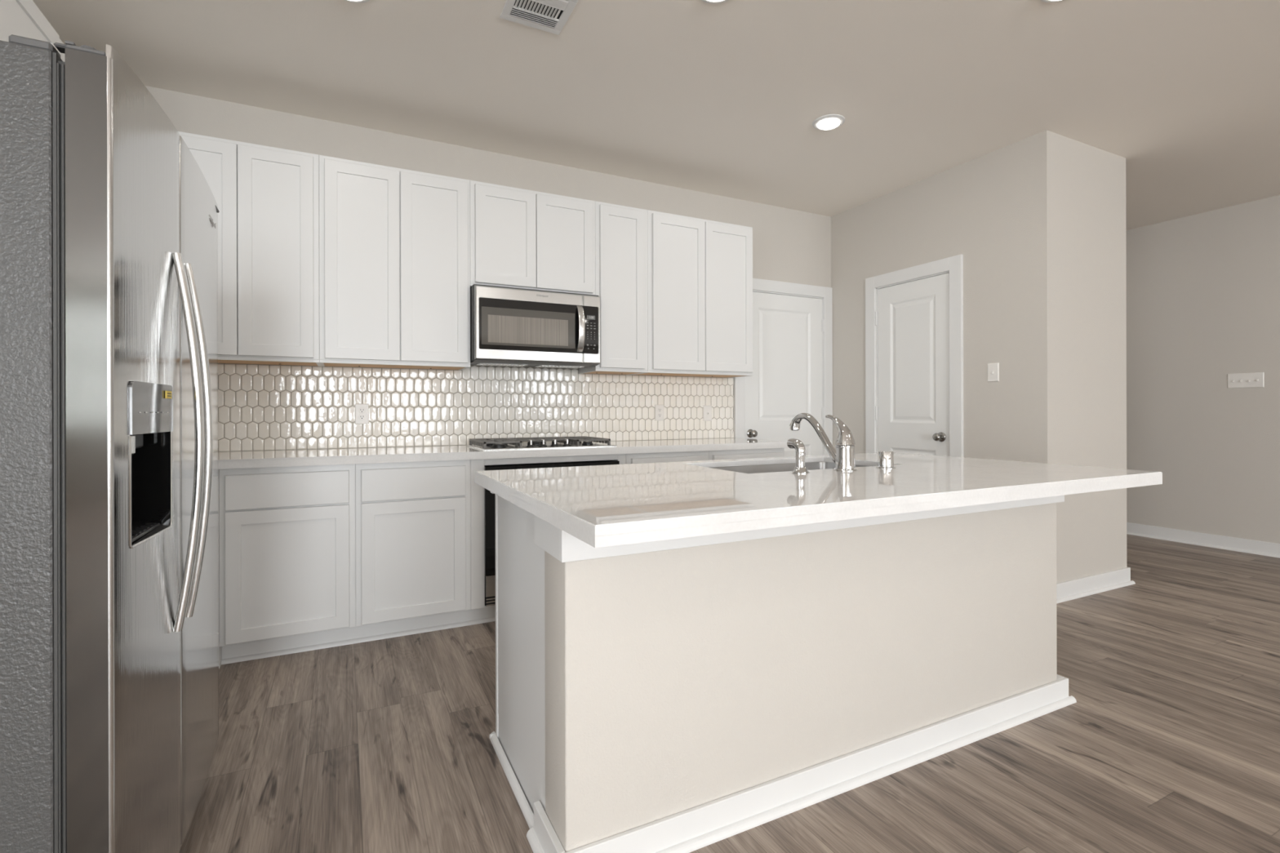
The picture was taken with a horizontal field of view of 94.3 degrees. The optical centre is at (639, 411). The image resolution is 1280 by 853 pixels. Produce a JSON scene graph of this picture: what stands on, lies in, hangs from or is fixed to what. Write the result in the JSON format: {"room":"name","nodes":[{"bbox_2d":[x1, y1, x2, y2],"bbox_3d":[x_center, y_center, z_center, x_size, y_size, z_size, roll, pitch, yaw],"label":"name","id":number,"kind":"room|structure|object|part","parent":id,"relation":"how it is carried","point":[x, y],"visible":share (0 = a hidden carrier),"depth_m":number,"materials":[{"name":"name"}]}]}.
{"room":"kitchen","nodes":[
{"label":"kitchen","id":0,"kind":"room"},
{"bbox_2d":[145,85,831,451],"bbox_3d":[-0.595,-0.254,3.957,5.093,2.747,0.120,0,0,-26],"label":"wall","id":1,"kind":"structure","parent":0,"point":[789,245],"depth_m":3.79,"materials":[{"name":"grey paint"}]},
{"bbox_2d":[177,131,321,366],"bbox_3d":[-2.039,-0.778,2.989,0.757,1.061,0.324,0,0,-26],"label":"upper cabinet","id":2,"kind":"object","parent":1,"relation":"attached to","point":[267,197],"visible":0.5,"depth_m":2.92,"materials":[{"name":"white paint"}]},
{"bbox_3d":[-2.101,-0.779,2.788,0.351,1.016,0.020,0,0,-26],"label":"door","id":3,"kind":"part","parent":2,"relation":"part of","materials":[{"name":"white paint"}]},
{"bbox_3d":[-2.044,-0.257,3.003,0.724,0.012,0.272,0,0,-26],"label":"underside panel","id":4,"kind":"part","parent":2,"relation":"part of","materials":[{"name":"brown wood"}]},
{"bbox_3d":[-1.797,-0.779,2.939,0.320,1.016,0.020,0,0,-26],"label":"door","id":5,"kind":"part","parent":2,"relation":"part of","materials":[{"name":"white paint"}]},
{"bbox_2d":[319,155,470,370],"bbox_3d":[-1.363,-0.780,3.326,0.753,1.061,0.324,0,0,-26],"label":"upper cabinet","id":6,"kind":"object","parent":1,"relation":"attached to","point":[394,242],"visible":1,"depth_m":3.17,"materials":[{"name":"white paint"}]},
{"bbox_3d":[-1.451,-0.780,3.112,0.355,1.016,0.020,0,0,-26],"label":"door","id":7,"kind":"part","parent":6,"relation":"part of","materials":[{"name":"white paint"}]},
{"bbox_3d":[-1.368,-0.258,3.340,0.720,0.012,0.272,0,0,-26],"label":"underside panel","id":8,"kind":"part","parent":6,"relation":"part of","materials":[{"name":"brown wood"}]},
{"bbox_3d":[-1.129,-0.781,3.272,0.354,1.016,0.020,0,0,-26],"label":"door","id":9,"kind":"part","parent":6,"relation":"part of","materials":[{"name":"white paint"}]},
{"bbox_2d":[217,364,733,451],"bbox_3d":[-1.010,-0.067,3.678,3.857,0.546,0.009,0,0,-26],"label":"backsplash","id":10,"kind":"structure","parent":1,"relation":"attached to","point":[261,407],"depth_m":3.60,"materials":[{"name":"beige tile"}]},
{"bbox_2d":[355,403,368,424],"bbox_3d":[-1.583,0.014,3.383,0.072,0.116,0.008,0,0,-26],"label":"outlet","id":11,"kind":"object","parent":10,"relation":"attached to","point":[362,411],"visible":1,"depth_m":3.38,"materials":[{"name":"white plastic"}]},
{"bbox_2d":[359,414,364,420],"bbox_3d":[-1.582,0.033,3.381,0.033,0.033,0.003,0,0,-26],"label":"socket","id":12,"kind":"object","parent":11,"relation":"attached to","point":[362,417],"depth_m":3.38,"materials":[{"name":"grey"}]},
{"bbox_2d":[359,407,364,413],"bbox_3d":[-1.582,-0.005,3.381,0.033,0.033,0.003,0,0,-26],"label":"socket","id":13,"kind":"object","parent":11,"relation":"attached to","point":[362,410],"depth_m":3.38,"materials":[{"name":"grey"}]},
{"bbox_2d":[654,404,663,421],"bbox_3d":[0.140,0.010,4.241,0.072,0.116,0.008,0,0,-26],"label":"outlet","id":14,"kind":"object","parent":10,"relation":"attached to","point":[659,409],"visible":1,"depth_m":4.24,"materials":[{"name":"white plastic"}]},
{"bbox_2d":[703,405,711,421],"bbox_3d":[0.506,0.013,4.417,0.072,0.116,0.019,0,0,-26],"label":"light switch","id":15,"kind":"object","parent":10,"relation":"attached to","point":[707,409],"visible":1,"depth_m":4.42,"materials":[{"name":"white plastic"}]},
{"bbox_2d":[470,180,595,294],"bbox_3d":[-0.684,-1.012,3.664,0.763,0.600,0.324,0,0,-26],"label":"upper cabinet","id":16,"kind":"object","parent":1,"relation":"attached to","point":[520,237],"visible":0.71,"depth_m":3.51,"materials":[{"name":"white paint"}]},
{"bbox_3d":[-0.777,-1.012,3.448,0.352,0.557,0.020,0,0,-26],"label":"door","id":17,"kind":"part","parent":16,"relation":"part of","materials":[{"name":"white paint"}]},
{"bbox_2d":[470,284,600,368],"bbox_3d":[-0.652,-0.492,3.601,0.755,0.436,0.445,0,0,-26],"label":"microwave","id":18,"kind":"object","parent":16,"relation":"attached to","point":[510,326],"visible":1,"depth_m":3.43,"materials":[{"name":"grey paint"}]},
{"bbox_3d":[-0.618,-0.490,3.425,0.613,0.286,0.008,0,0,-26],"label":"door glass","id":19,"kind":"part","parent":18,"relation":"part of","materials":[{"name":"black glass"}]},
{"bbox_3d":[-0.352,-0.492,3.529,0.037,0.273,0.049,0,0,-26],"label":"handle","id":20,"kind":"part","parent":18,"relation":"part of","materials":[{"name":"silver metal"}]},
{"bbox_3d":[-0.297,-0.494,3.600,0.115,0.408,0.034,0,0,-26],"label":"control panel","id":21,"kind":"part","parent":18,"relation":"part of","materials":[{"name":"black glass"}]},
{"bbox_3d":[-0.455,-1.012,3.608,0.358,0.557,0.020,0,0,-26],"label":"door","id":22,"kind":"part","parent":16,"relation":"part of","materials":[{"name":"white paint"}]},
{"bbox_2d":[578,200,648,374],"bbox_3d":[-0.177,-0.783,3.916,0.366,1.061,0.324,0,0,-26],"label":"upper cabinet","id":23,"kind":"object","parent":1,"relation":"attached to","point":[620,231],"visible":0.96,"depth_m":3.77,"materials":[{"name":"white paint"}]},
{"bbox_3d":[-0.183,-0.261,3.930,0.333,0.012,0.272,0,0,-26],"label":"underside panel","id":24,"kind":"part","parent":23,"relation":"part of","materials":[{"name":"brown wood"}]},
{"bbox_3d":[-0.111,-0.784,3.779,0.309,1.016,0.020,0,0,-26],"label":"door","id":25,"kind":"part","parent":23,"relation":"part of","materials":[{"name":"white paint"}]},
{"bbox_2d":[627,209,752,377],"bbox_3d":[0.365,-0.784,4.186,0.844,1.061,0.324,0,0,-26],"label":"upper cabinet","id":26,"kind":"object","parent":1,"relation":"attached to","point":[700,271],"visible":0.93,"depth_m":4.02,"materials":[{"name":"white paint"}]},
{"bbox_3d":[0.262,-0.784,3.965,0.400,1.016,0.020,0,0,-26],"label":"door","id":27,"kind":"part","parent":26,"relation":"part of","materials":[{"name":"white paint"}]},
{"bbox_3d":[0.360,-0.263,4.200,0.811,0.012,0.272,0,0,-26],"label":"underside panel","id":28,"kind":"part","parent":26,"relation":"part of","materials":[{"name":"brown wood"}]},
{"bbox_3d":[0.621,-0.785,4.144,0.395,1.016,0.020,0,0,-26],"label":"door","id":29,"kind":"part","parent":26,"relation":"part of","materials":[{"name":"white paint"}]},
{"bbox_2d":[733,278,832,457],"bbox_3d":[1.148,0.041,4.788,0.988,2.149,0.184,0,0,-26],"label":"door","id":30,"kind":"structure","parent":1,"relation":"in","point":[792,375],"depth_m":4.79,"materials":[{"name":"white paint"}]},
{"bbox_3d":[0.871,0.171,4.585,0.066,0.066,0.068,0,0,-26],"label":"knob","id":31,"kind":"part","parent":30,"relation":"part of","materials":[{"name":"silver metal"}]},
{"bbox_2d":[32,0,1279,230],"bbox_3d":[1.270,-1.682,0.076,10.589,0.100,13.240,0,0,-26],"label":"ceiling","id":32,"kind":"structure","parent":0,"point":[725,99],"depth_m":2.92,"materials":[{"name":"white paint"}]},
{"bbox_2d":[345,0,369,3],"bbox_3d":[-1.115,-1.614,2.272,0.176,0.025,0.176,0,0,-26],"label":"recessed light","id":33,"kind":"object","parent":32,"relation":"in","point":[351,1],"visible":1,"depth_m":2.34,"materials":[{"name":"white"}]},
{"bbox_2d":[500,0,578,35],"bbox_3d":[-0.407,-1.623,2.391,0.254,0.010,0.254,0,0,-26],"label":"ceiling vent","id":34,"kind":"object","parent":32,"relation":"in","point":[548,15],"visible":1,"depth_m":2.42,"materials":[{"name":"white metal"}]},
{"bbox_2d":[701,0,728,3],"bbox_3d":[0.296,-1.617,2.281,0.176,0.025,0.176,0,0,-26],"label":"recessed light","id":35,"kind":"object","parent":32,"relation":"in","point":[704,1],"visible":1,"depth_m":2.35,"materials":[{"name":"white plastic"}]},
{"bbox_2d":[812,114,844,129],"bbox_3d":[1.063,-1.619,3.348,0.176,0.025,0.176,0,0,-26],"label":"recessed light","id":36,"kind":"object","parent":32,"relation":"in","point":[828,122],"visible":1,"depth_m":3.32,"materials":[{"name":"white paint"}]},
{"bbox_2d":[1040,0,1063,2],"bbox_3d":[1.631,-1.621,2.280,0.176,0.025,0.176,0,0,-26],"label":"recessed light","id":37,"kind":"object","parent":32,"relation":"in","point":[1044,1],"visible":1,"depth_m":2.35,"materials":[{"name":"white"}]},
{"bbox_2d":[178,533,1279,852],"bbox_3d":[1.277,1.165,0.076,10.589,0.100,13.240,0,0,-26],"label":"floor","id":38,"kind":"structure","parent":0,"point":[1169,742],"depth_m":1.93,"materials":[{"name":"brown wood"}]},
{"bbox_2d":[0,34,219,852],"bbox_3d":[-1.439,0.240,1.281,0.866,1.763,0.901,0,0,-26],"label":"refrigerator","id":39,"kind":"object","parent":38,"relation":"on","point":[109,541],"visible":1,"depth_m":1.03,"materials":[{"name":"grey metal"}]},
{"bbox_3d":[-1.016,0.181,1.189,0.086,1.642,0.360,0,0,-26],"label":"freezer door","id":40,"kind":"part","parent":39,"relation":"part of","materials":[{"name":"silver metal"}]},
{"bbox_3d":[-1.036,0.060,1.207,0.030,0.032,0.060,0,0,-26],"label":"water spout","id":41,"kind":"part","parent":39,"relation":"part of","materials":[{"name":"grey plastic"}]},
{"bbox_3d":[-0.992,-0.007,1.195,0.024,0.100,0.224,0,0,-23],"label":"dispenser panel","id":42,"kind":"part","parent":39,"relation":"part of","materials":[{"name":"grey metal"}]},
{"bbox_3d":[-1.015,0.068,1.336,0.057,0.843,0.025,0,0,-26],"label":"handle","id":43,"kind":"part","parent":39,"relation":"part of","materials":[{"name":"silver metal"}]},
{"bbox_3d":[-1.218,0.182,1.595,0.087,1.642,0.536,0,0,-26],"label":"fresh food door","id":44,"kind":"part","parent":39,"relation":"part of","materials":[{"name":"silver metal"}]},
{"bbox_3d":[-1.061,0.069,1.429,0.057,0.843,0.025,0,0,-26],"label":"handle","id":45,"kind":"part","parent":39,"relation":"part of","materials":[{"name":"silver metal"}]},
{"bbox_2d":[217,469,222,668],"bbox_3d":[-2.104,0.687,2.340,0.704,0.873,1.426,0,0,-26],"label":"base cabinet","id":46,"kind":"object","parent":38,"relation":"on","point":[220,647],"visible":0.02,"depth_m":2.59,"materials":[{"name":"white paint"}]},
{"bbox_2d":[217,437,788,469],"bbox_3d":[-0.688,0.226,3.034,3.859,0.040,1.446,0,0,-26],"label":"countertop","id":47,"kind":"structure","parent":46,"relation":"on","point":[307,457],"depth_m":3.11,"materials":[{"name":"white stone"}]},
{"bbox_2d":[466,435,616,450],"bbox_3d":[-0.589,0.182,3.513,0.765,0.047,0.495,0,0,-26],"label":"gas cooktop","id":48,"kind":"object","parent":47,"relation":"in","point":[511,443],"visible":1,"depth_m":3.42,"materials":[{"name":"silver metal"}]},
{"bbox_3d":[-0.788,0.191,3.316,0.080,0.018,0.080,0,0,-26],"label":"burner","id":49,"kind":"part","parent":48,"relation":"part of","materials":[{"name":"black metal"}]},
{"bbox_3d":[-0.612,0.184,3.320,0.048,0.032,0.048,0,0,-26],"label":"knob","id":50,"kind":"part","parent":48,"relation":"part of","materials":[{"name":"silver metal"}]},
{"bbox_3d":[-0.631,0.191,3.595,0.100,0.018,0.100,0,0,-26],"label":"burner","id":51,"kind":"part","parent":48,"relation":"part of","materials":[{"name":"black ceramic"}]},
{"bbox_2d":[466,441,616,450],"bbox_3d":[-0.589,0.201,3.513,0.765,0.008,0.495,0,0,-26],"label":"tray","id":52,"kind":"object","parent":48,"relation":"on","point":[535,445],"depth_m":3.37,"materials":[{"name":"silver metal"}]},
{"bbox_3d":[-0.548,0.184,3.352,0.048,0.032,0.048,0,0,-26],"label":"knob","id":53,"kind":"part","parent":48,"relation":"part of","materials":[{"name":"silver metal"}]},
{"bbox_3d":[-0.487,0.184,3.382,0.048,0.032,0.048,0,0,-26],"label":"knob","id":54,"kind":"part","parent":48,"relation":"part of","materials":[{"name":"silver metal"}]},
{"bbox_3d":[-0.422,0.184,3.415,0.048,0.032,0.048,0,0,-26],"label":"knob","id":55,"kind":"part","parent":48,"relation":"part of","materials":[{"name":"silver metal"}]},
{"bbox_3d":[-0.314,0.190,3.552,0.066,0.018,0.066,0,0,-26],"label":"burner","id":56,"kind":"part","parent":48,"relation":"part of","materials":[{"name":"black metal"}]},
{"bbox_2d":[218,463,355,664],"bbox_3d":[-1.726,0.686,2.974,0.537,0.873,0.626,0,0,-26],"label":"base cabinet","id":57,"kind":"object","parent":38,"relation":"on","point":[286,535],"visible":0.87,"depth_m":2.70,"materials":[{"name":"white paint"}]},
{"bbox_3d":[-1.593,0.356,2.702,0.486,0.154,0.020,0,0,-26],"label":"drawer","id":58,"kind":"part","parent":57,"relation":"part of","materials":[{"name":"white paint"}]},
{"bbox_3d":[-1.592,0.729,2.702,0.486,0.576,0.020,0,0,-26],"label":"door","id":59,"kind":"part","parent":57,"relation":"part of","materials":[{"name":"white paint"}]},
{"bbox_2d":[355,459,471,643],"bbox_3d":[-1.246,0.684,3.214,0.537,0.873,0.626,0,0,-26],"label":"base cabinet","id":60,"kind":"object","parent":38,"relation":"on","point":[413,541],"visible":0.79,"depth_m":2.94,"materials":[{"name":"white paint"}]},
{"bbox_3d":[-1.113,0.355,2.942,0.485,0.154,0.020,0,0,-26],"label":"drawer","id":61,"kind":"part","parent":60,"relation":"part of","materials":[{"name":"white paint"}]},
{"bbox_3d":[-1.112,0.728,2.942,0.485,0.576,0.020,0,0,-26],"label":"door","id":62,"kind":"part","parent":60,"relation":"part of","materials":[{"name":"white paint"}]},
{"bbox_2d":[468,453,626,625],"bbox_3d":[-0.612,0.683,3.539,0.888,0.873,0.609,0,0,-26],"label":"base cabinet","id":63,"kind":"object","parent":38,"relation":"on","point":[479,613],"visible":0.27,"depth_m":3.10,"materials":[{"name":"white paint"}]},
{"bbox_3d":[-0.478,0.264,3.268,0.740,0.031,0.002,0,0,-26],"label":"blank rail","id":64,"kind":"part","parent":63,"relation":"part of","materials":[{"name":"white paint"}]},
{"bbox_2d":[484,460,619,606],"bbox_3d":[-0.578,0.652,3.490,0.766,0.729,0.635,0,0,-26],"label":"wall oven","id":65,"kind":"object","parent":63,"relation":"in","point":[489,498],"visible":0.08,"depth_m":3.10,"materials":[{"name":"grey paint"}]},
{"bbox_3d":[-0.465,0.587,3.263,0.766,0.532,0.021,0,0,-26],"label":"oven door","id":66,"kind":"part","parent":65,"relation":"part of","materials":[{"name":"black glass"}]},
{"bbox_3d":[-0.469,0.992,3.275,0.758,0.047,0.036,0,0,-26],"label":"vent trim","id":67,"kind":"part","parent":65,"relation":"part of","materials":[{"name":"silver metal"}]},
{"bbox_3d":[-0.465,0.911,3.265,0.758,0.112,0.016,0,0,-26],"label":"panel","id":68,"kind":"part","parent":65,"relation":"part of","materials":[{"name":"silver metal"}]},
{"bbox_3d":[-0.465,0.303,3.263,0.766,0.032,0.021,0,0,-26],"label":"control panel","id":69,"kind":"part","parent":65,"relation":"part of","materials":[{"name":"black glass"}]},
{"bbox_2d":[626,450,709,464],"bbox_3d":[0.047,0.681,3.857,0.575,0.873,0.626,0,0,-26],"label":"base cabinet","id":70,"kind":"object","parent":38,"relation":"on","point":[660,457],"visible":0.05,"depth_m":3.58,"materials":[{"name":"white paint"}]},
{"bbox_3d":[0.185,0.351,3.587,0.521,0.154,0.020,0,0,-26],"label":"drawer","id":71,"kind":"part","parent":70,"relation":"part of","materials":[{"name":"white paint"}]},
{"bbox_2d":[709,448,784,460],"bbox_3d":[0.572,0.680,4.119,0.598,0.873,0.626,0,0,-26],"label":"base cabinet","id":72,"kind":"object","parent":38,"relation":"on","point":[769,452],"visible":0.06,"depth_m":3.84,"materials":[{"name":"white paint"}]},
{"bbox_3d":[0.704,0.350,3.846,0.544,0.154,0.020,0,0,-26],"label":"drawer","id":73,"kind":"part","parent":72,"relation":"part of","materials":[{"name":"white paint"}]},
{"bbox_2d":[488,491,1076,852],"bbox_3d":[0.567,0.680,2.160,2.083,0.873,0.777,0,0,-26],"label":"kitchen island","id":74,"kind":"object","parent":38,"relation":"on","point":[687,695],"visible":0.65,"depth_m":1.68,"materials":[{"name":"grey paint"}]},
{"bbox_3d":[0.397,0.681,2.465,1.983,0.872,0.020,0,0,-26],"label":"frame","id":75,"kind":"part","parent":74,"relation":"part of","materials":[{"name":"white paint"}]},
{"bbox_3d":[0.571,1.107,2.154,2.083,0.018,0.766,0,0,-26],"label":"shoe moulding","id":76,"kind":"part","parent":74,"relation":"part of","materials":[{"name":"white paint"}]},
{"bbox_3d":[0.672,0.296,1.922,2.016,0.105,0.221,0,0,-26],"label":"trim","id":77,"kind":"part","parent":74,"relation":"part of","materials":[{"name":"white paint"}]},
{"bbox_3d":[0.684,1.073,1.927,2.047,0.087,0.220,0,0,-26],"label":"baseboard","id":78,"kind":"part","parent":74,"relation":"part of","materials":[{"name":"white paint"}]},
{"bbox_2d":[474,452,1162,547],"bbox_3d":[0.579,0.223,2.007,2.021,0.040,1.097,0,0,-26],"label":"island countertop","id":79,"kind":"structure","parent":74,"relation":"on","point":[599,506],"depth_m":1.57,"materials":[{"name":"white stone"}]},
{"bbox_2d":[711,461,867,473],"bbox_3d":[0.584,0.322,2.290,0.772,0.196,0.468,0,0,-26],"label":"sink","id":80,"kind":"object","parent":79,"relation":"in","point":[809,465],"visible":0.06,"depth_m":2.52,"materials":[{"name":"grey metal"}]},
{"bbox_2d":[786,438,809,473],"bbox_3d":[0.524,0.146,1.963,0.058,0.112,0.074,0,0,-26],"label":"sprayer","id":81,"kind":"object","parent":79,"relation":"on","point":[800,449],"visible":1,"depth_m":1.94,"materials":[{"name":"silver metal"}]},
{"bbox_2d":[789,413,857,471],"bbox_3d":[0.652,0.103,2.146,0.077,0.197,0.312,0,0,-26],"label":"faucet","id":82,"kind":"object","parent":79,"relation":"on","point":[843,456],"visible":1,"depth_m":2.04,"materials":[{"name":"silver metal"}]},
{"bbox_3d":[0.641,0.096,2.168,0.038,0.182,0.258,0,0,-26],"label":"spout","id":83,"kind":"part","parent":82,"relation":"part of","materials":[{"name":"silver metal"}]},
{"bbox_3d":[0.693,0.062,2.064,0.066,0.101,0.118,0,0,-26],"label":"lever handle","id":84,"kind":"part","parent":82,"relation":"part of","materials":[{"name":"silver metal"}]},
{"bbox_2d":[875,450,895,468],"bbox_3d":[0.878,0.171,2.125,0.066,0.060,0.066,0,0,-26],"label":"air gap cap","id":85,"kind":"object","parent":79,"relation":"on","point":[885,458],"visible":1,"depth_m":2.10,"materials":[{"name":"silver metal"}]},
{"bbox_2d":[831,129,1126,583],"bbox_3d":[1.871,-0.260,5.420,0.867,2.747,3.964,0,0,-26],"label":"wall","id":86,"kind":"structure","parent":0,"point":[1037,222],"depth_m":3.71,"materials":[{"name":"grey paint"}]},
{"bbox_2d":[865,253,963,457],"bbox_3d":[1.980,0.038,4.294,0.184,2.149,0.806,0,0,-26],"label":"door","id":87,"kind":"structure","parent":86,"relation":"in","point":[916,313],"depth_m":4.25,"materials":[{"name":"white paint"}]},
{"bbox_3d":[2.034,0.175,4.053,0.068,0.066,0.066,0,0,-26],"label":"knob","id":88,"kind":"part","parent":87,"relation":"part of","materials":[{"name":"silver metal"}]},
{"bbox_2d":[987,362,999,382],"bbox_3d":[2.216,-0.245,3.735,0.019,0.116,0.072,0,0,-26],"label":"light switch","id":89,"kind":"object","parent":86,"relation":"attached to","point":[993,368],"visible":1,"depth_m":3.73,"materials":[{"name":"white plastic"}]},
{"bbox_2d":[1056,566,1135,604],"bbox_3d":[1.888,1.062,5.409,0.917,0.103,3.996,0,0,-26],"label":"baseboard","id":90,"kind":"structure","parent":86,"relation":"attached to","point":[1078,588],"depth_m":3.63,"materials":[{"name":"white paint"}]},
{"bbox_2d":[1125,195,1279,543],"bbox_3d":[5.960,-0.270,2.409,0.120,2.747,13.000,0,0,-26],"label":"wall","id":91,"kind":"structure","parent":0,"point":[1203,289],"depth_m":4.88,"materials":[{"name":"grey paint"}]},
{"bbox_2d":[1126,522,1279,558],"bbox_3d":[5.895,1.052,2.375,0.032,0.103,13.000,0,0,-26],"label":"baseboard","id":92,"kind":"structure","parent":91,"relation":"attached to","point":[1233,544],"depth_m":4.88,"materials":[{"name":"white paint"}]},
{"bbox_2d":[1227,372,1264,388],"bbox_3d":[4.759,-0.243,4.664,0.019,0.115,0.208,0,0,-26],"label":"light switch","id":93,"kind":"object","parent":91,"relation":"attached to","point":[1256,380],"visible":1,"depth_m":4.66,"materials":[{"name":"white plastic"}]},
{"bbox_3d":[-3.426,-0.247,0.918,2.925,2.747,2.797,0,0,-26],"label":"wall","id":94,"kind":"structure","parent":0,"visible":0},
{"bbox_2d":[0,0,65,62],"bbox_3d":[-2.194,-0.778,2.087,0.324,1.060,1.145,0,0,-26],"label":"upper cabinet","id":95,"kind":"object","parent":94,"relation":"attached to","point":[23,18],"visible":0.12,"depth_m":1.83,"materials":[{"name":"white paint"}]}
]}

